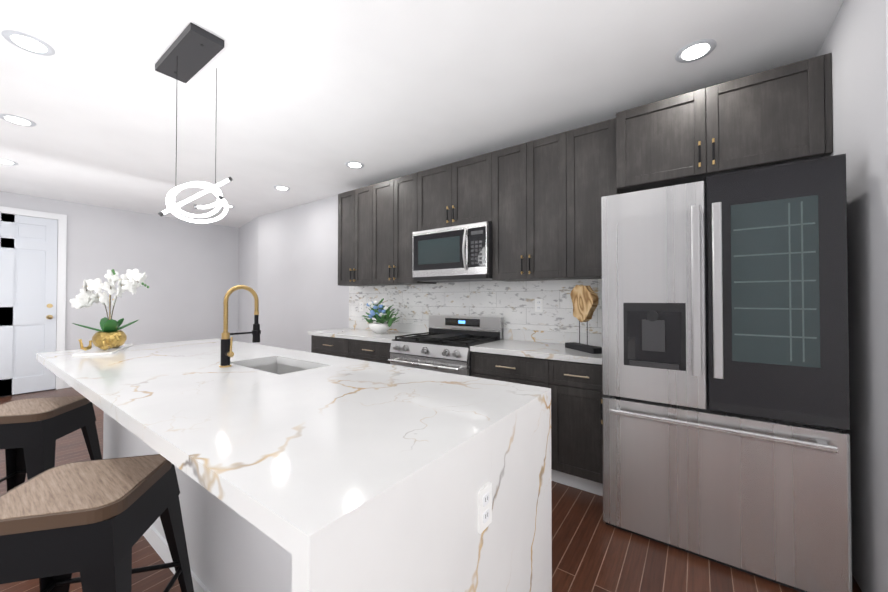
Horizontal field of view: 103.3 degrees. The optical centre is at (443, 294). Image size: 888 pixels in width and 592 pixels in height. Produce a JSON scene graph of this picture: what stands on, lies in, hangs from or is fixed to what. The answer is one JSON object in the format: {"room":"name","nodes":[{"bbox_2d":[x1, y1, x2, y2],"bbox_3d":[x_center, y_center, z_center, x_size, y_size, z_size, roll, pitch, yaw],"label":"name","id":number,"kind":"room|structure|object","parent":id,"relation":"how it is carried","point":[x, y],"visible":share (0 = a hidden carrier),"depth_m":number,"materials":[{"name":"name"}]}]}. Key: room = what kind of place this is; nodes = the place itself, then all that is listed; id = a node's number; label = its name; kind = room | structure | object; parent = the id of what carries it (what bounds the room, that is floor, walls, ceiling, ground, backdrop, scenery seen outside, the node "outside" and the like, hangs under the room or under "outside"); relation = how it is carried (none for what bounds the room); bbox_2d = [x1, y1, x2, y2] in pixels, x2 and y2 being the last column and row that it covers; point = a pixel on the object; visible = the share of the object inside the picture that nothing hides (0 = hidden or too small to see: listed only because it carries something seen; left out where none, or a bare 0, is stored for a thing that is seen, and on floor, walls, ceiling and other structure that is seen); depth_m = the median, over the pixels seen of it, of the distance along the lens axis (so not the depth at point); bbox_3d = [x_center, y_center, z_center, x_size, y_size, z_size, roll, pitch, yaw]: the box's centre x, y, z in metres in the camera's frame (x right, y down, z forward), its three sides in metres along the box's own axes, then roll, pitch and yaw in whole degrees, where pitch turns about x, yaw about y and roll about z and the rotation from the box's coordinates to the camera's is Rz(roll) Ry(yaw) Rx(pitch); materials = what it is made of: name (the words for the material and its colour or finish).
{"room":"kitchen","nodes":[
{"label":"kitchen","id":0,"kind":"room"},
{"bbox_2d":[0,0,843,227],"bbox_3d":[-1.024,-1.454,2.316,11.250,0.100,4.780,-1,-1,36],"label":"ceiling","id":1,"kind":"structure","parent":0,"point":[314,97],"depth_m":2.33,"materials":[{"name":"paint"}]},
{"bbox_2d":[0,158,17,164],"bbox_3d":[-4.584,-1.382,3.659,0.195,0.009,0.195,0,-1,-9],"label":"recessed light","id":2,"kind":"object","parent":1,"relation":"in","point":[3,161],"depth_m":3.67,"materials":[{"name":"white plastic"}]},
{"bbox_2d":[0,114,36,126],"bbox_3d":[-3.416,-1.393,2.818,0.195,0.009,0.195,0,-1,-9],"label":"recessed light","id":3,"kind":"object","parent":1,"relation":"in","point":[14,119],"depth_m":2.80,"materials":[{"name":"white plastic"}]},
{"bbox_2d":[1,30,54,55],"bbox_3d":[-2.325,-1.404,1.971,0.195,0.009,0.195,0,-1,-9],"label":"recessed light","id":4,"kind":"object","parent":1,"relation":"in","point":[29,43],"depth_m":1.96,"materials":[{"name":"white plastic"}]},
{"bbox_2d":[155,22,232,222],"bbox_3d":[-1.469,-0.919,2.075,0.560,0.976,0.337,-1,-1,36],"label":"pendant light","id":5,"kind":"object","parent":1,"relation":"hanging from","point":[190,53],"visible":1,"depth_m":2.03,"materials":[{"name":"grey metal"}]},
{"bbox_2d":[274,186,289,190],"bbox_3d":[-2.091,-1.370,4.538,0.195,0.009,0.195,0,-1,-9],"label":"recessed light","id":6,"kind":"object","parent":1,"relation":"in","point":[283,188],"depth_m":4.53,"materials":[{"name":"white plastic"}]},
{"bbox_2d":[345,161,363,168],"bbox_3d":[-0.954,-1.380,3.756,0.195,0.009,0.195,0,-1,-9],"label":"recessed light","id":7,"kind":"object","parent":1,"relation":"in","point":[352,164],"depth_m":3.74,"materials":[{"name":"white plastic"}]},
{"bbox_2d":[675,39,716,62],"bbox_3d":[1.454,-1.403,2.034,0.195,0.009,0.195,0,-1,-9],"label":"recessed light","id":8,"kind":"object","parent":1,"relation":"in","point":[695,50],"depth_m":2.02,"materials":[{"name":"white plastic"}]},
{"bbox_2d":[0,387,861,591],"bbox_3d":[-1.024,1.375,2.279,11.250,0.100,4.780,-1,-1,36],"label":"floor","id":9,"kind":"structure","parent":0,"point":[592,551],"depth_m":1.74,"materials":[{"name":"brown wood"}]},
{"bbox_2d":[0,396,101,491],"bbox_3d":[-2.389,0.982,2.022,0.494,0.680,0.494,0,-1,-15],"label":"stool","id":10,"kind":"object","parent":9,"relation":"on","point":[32,430],"visible":0.65,"depth_m":1.98,"materials":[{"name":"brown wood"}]},
{"bbox_2d":[0,454,193,591],"bbox_3d":[-1.212,0.971,1.175,0.494,0.680,0.494,0,-1,-15],"label":"stool","id":11,"kind":"object","parent":9,"relation":"on","point":[91,521],"visible":0.9,"depth_m":1.08,"materials":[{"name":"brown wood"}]},
{"bbox_2d":[40,362,551,591],"bbox_3d":[-1.074,0.888,1.885,2.960,0.866,1.152,-1,-1,36],"label":"kitchen island","id":12,"kind":"object","parent":9,"relation":"on","point":[299,471],"depth_m":1.02,"materials":[{"name":"stone"}]},
{"bbox_2d":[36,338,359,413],"bbox_3d":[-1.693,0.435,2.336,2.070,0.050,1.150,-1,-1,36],"label":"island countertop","id":13,"kind":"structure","parent":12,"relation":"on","point":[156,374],"depth_m":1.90,"materials":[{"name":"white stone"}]},
{"bbox_2d":[69,269,148,355],"bbox_3d":[-2.512,0.109,2.616,0.564,0.610,0.400,-1,-1,36],"label":"potted orchid","id":14,"kind":"object","parent":13,"relation":"on","point":[110,337],"visible":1,"depth_m":2.62,"materials":[{"name":"white plant"}]},
{"bbox_2d":[219,285,260,367],"bbox_3d":[-1.162,0.174,2.034,0.110,0.464,0.224,-1,-1,36],"label":"faucet","id":15,"kind":"object","parent":13,"relation":"on","point":[227,353],"visible":1,"depth_m":1.98,"materials":[{"name":"gold metal"}]},
{"bbox_2d":[252,362,331,381],"bbox_3d":[-0.976,0.553,2.065,0.614,0.216,0.334,-1,-1,36],"label":"sink","id":16,"kind":"object","parent":13,"relation":"in","point":[287,371],"depth_m":2.23,"materials":[{"name":"grey metal"}]},
{"bbox_2d":[311,336,351,357],"bbox_3d":[-1.079,0.912,4.142,0.730,0.875,0.610,-1,-1,36],"label":"base cabinet","id":17,"kind":"object","parent":9,"relation":"on","point":[327,345],"depth_m":3.89,"materials":[{"name":"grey wood"}]},
{"bbox_2d":[352,340,392,363],"bbox_3d":[-0.592,0.907,3.792,0.710,0.875,0.610,-1,-1,36],"label":"base cabinet","id":18,"kind":"object","parent":9,"relation":"on","point":[367,350],"depth_m":3.52,"materials":[{"name":"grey wood"}]},
{"bbox_2d":[308,328,424,343],"bbox_3d":[-0.864,0.452,3.984,1.370,0.040,0.625,-1,-1,36],"label":"countertop","id":19,"kind":"structure","parent":18,"relation":"on","point":[346,333],"depth_m":3.83,"materials":[{"name":"white stone"}]},
{"bbox_2d":[362,298,398,333],"bbox_3d":[-0.700,0.234,3.907,0.510,0.393,0.361,-1,-1,36],"label":"flower bowl","id":20,"kind":"object","parent":19,"relation":"on","point":[381,316],"visible":1,"depth_m":3.83,"materials":[{"name":"white ceramic"}]},
{"bbox_2d":[388,315,503,375],"bbox_3d":[0.010,0.761,3.286,0.850,1.095,0.726,-1,-1,36],"label":"gas range","id":21,"kind":"object","parent":9,"relation":"on","point":[444,343],"visible":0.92,"depth_m":3.18,"materials":[{"name":"grey metal"}]},
{"bbox_2d":[471,352,559,482],"bbox_3d":[0.678,0.895,2.877,0.700,0.875,0.610,-1,-1,36],"label":"base cabinet","id":22,"kind":"object","parent":9,"relation":"on","point":[525,370],"depth_m":2.54,"materials":[{"name":"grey wood"}]},
{"bbox_2d":[560,360,603,495],"bbox_3d":[1.047,0.892,2.611,0.450,0.875,0.610,-1,-1,36],"label":"base cabinet","id":23,"kind":"object","parent":9,"relation":"on","point":[571,378],"depth_m":2.34,"materials":[{"name":"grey wood"}]},
{"bbox_2d":[470,340,601,363],"bbox_3d":[0.808,0.436,2.781,1.030,0.040,0.625,-1,-1,36],"label":"countertop","id":24,"kind":"structure","parent":23,"relation":"on","point":[537,349],"depth_m":2.65,"materials":[{"name":"white stone"}]},
{"bbox_2d":[565,285,601,353],"bbox_3d":[1.035,0.171,2.612,0.090,0.487,0.340,0,-1,-14],"label":"sculpture","id":25,"kind":"object","parent":24,"relation":"on","point":[585,299],"visible":0.92,"depth_m":2.57,"materials":[{"name":"gold"}]},
{"bbox_2d":[601,154,851,591],"bbox_3d":[1.526,0.370,2.060,0.960,1.905,0.917,-1,-1,36],"label":"refrigerator","id":26,"kind":"object","parent":9,"relation":"on","point":[725,384],"visible":1,"depth_m":1.67,"materials":[{"name":"grey metal"}]},
{"bbox_2d":[0,0,887,591],"bbox_3d":[-1.032,-0.040,2.285,10.930,2.730,4.430,-1,-1,36],"label":"wall","id":27,"kind":"structure","parent":0,"point":[282,264],"depth_m":5.09,"materials":[{"name":"paint"}]},
{"bbox_2d":[0,206,66,396],"bbox_3d":[-5.813,0.094,4.673,0.099,2.525,1.080,-1,-1,36],"label":"door","id":28,"kind":"structure","parent":27,"relation":"in","point":[32,276],"depth_m":4.86,"materials":[{"name":"white paint"}]},
{"bbox_2d":[338,184,377,285],"bbox_3d":[-0.935,-0.672,4.243,0.669,1.124,0.328,-1,-1,36],"label":"upper cabinet","id":29,"kind":"object","parent":27,"relation":"attached to","point":[355,207],"depth_m":4.10,"materials":[{"name":"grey wood"}]},
{"bbox_2d":[374,171,435,284],"bbox_3d":[-0.444,-0.676,3.890,0.779,1.124,0.328,-1,-1,36],"label":"upper cabinet","id":30,"kind":"object","parent":27,"relation":"attached to","point":[397,201],"depth_m":3.73,"materials":[{"name":"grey wood"}]},
{"bbox_2d":[422,151,493,230],"bbox_3d":[0.169,-0.940,3.452,0.849,0.609,0.328,-1,-1,36],"label":"upper cabinet","id":31,"kind":"object","parent":27,"relation":"attached to","point":[461,192],"depth_m":3.27,"materials":[{"name":"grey wood"}]},
{"bbox_2d":[413,222,495,282],"bbox_3d":[0.128,-0.378,3.388,0.836,0.485,0.464,-1,-1,36],"label":"microwave","id":32,"kind":"object","parent":31,"relation":"attached to","point":[461,253],"visible":0.98,"depth_m":3.21,"materials":[{"name":"grey metal"}]},
{"bbox_2d":[349,279,601,333],"bbox_3d":[0.073,0.151,3.706,3.280,0.555,0.008,-1,-1,36],"label":"tile backsplash","id":33,"kind":"structure","parent":27,"relation":"attached to","point":[512,304],"depth_m":3.42,"materials":[{"name":"white tile"}]},
{"bbox_2d":[359,302,363,310],"bbox_3d":[-1.060,0.155,4.512,0.072,0.118,0.009,-1,-1,36],"label":"wall outlet","id":34,"kind":"object","parent":33,"relation":"attached to","point":[361,304],"depth_m":4.51,"materials":[{"name":"white plastic"}]},
{"bbox_2d":[535,299,542,311],"bbox_3d":[0.847,0.096,3.139,0.072,0.118,0.009,-1,-1,36],"label":"wall outlet","id":35,"kind":"object","parent":33,"relation":"attached to","point":[538,305],"depth_m":3.14,"materials":[{"name":"white plastic"}]},
{"bbox_2d":[349,320,601,346],"bbox_3d":[0.080,0.379,3.679,3.260,0.099,0.020,-1,-1,36],"label":"backsplash","id":36,"kind":"structure","parent":27,"relation":"attached to","point":[509,334],"depth_m":3.16,"materials":[{"name":"white stone"}]},
{"bbox_2d":[486,129,577,281],"bbox_3d":[0.773,-0.688,3.013,0.759,1.124,0.328,-1,-1,36],"label":"upper cabinet","id":37,"kind":"object","parent":27,"relation":"attached to","point":[536,203],"depth_m":2.85,"materials":[{"name":"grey wood"}]},
{"bbox_2d":[574,119,621,278],"bbox_3d":[1.152,-0.691,2.740,0.414,1.124,0.328,-1,-1,36],"label":"upper cabinet","id":38,"kind":"object","parent":27,"relation":"attached to","point":[594,143],"depth_m":2.60,"materials":[{"name":"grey wood"}]},
{"bbox_2d":[614,53,832,193],"bbox_3d":[1.722,-0.997,2.291,1.028,0.524,0.398,-1,-1,36],"label":"upper cabinet","id":39,"kind":"object","parent":27,"relation":"attached to","point":[783,114],"depth_m":2.08,"materials":[{"name":"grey wood"}]}
]}

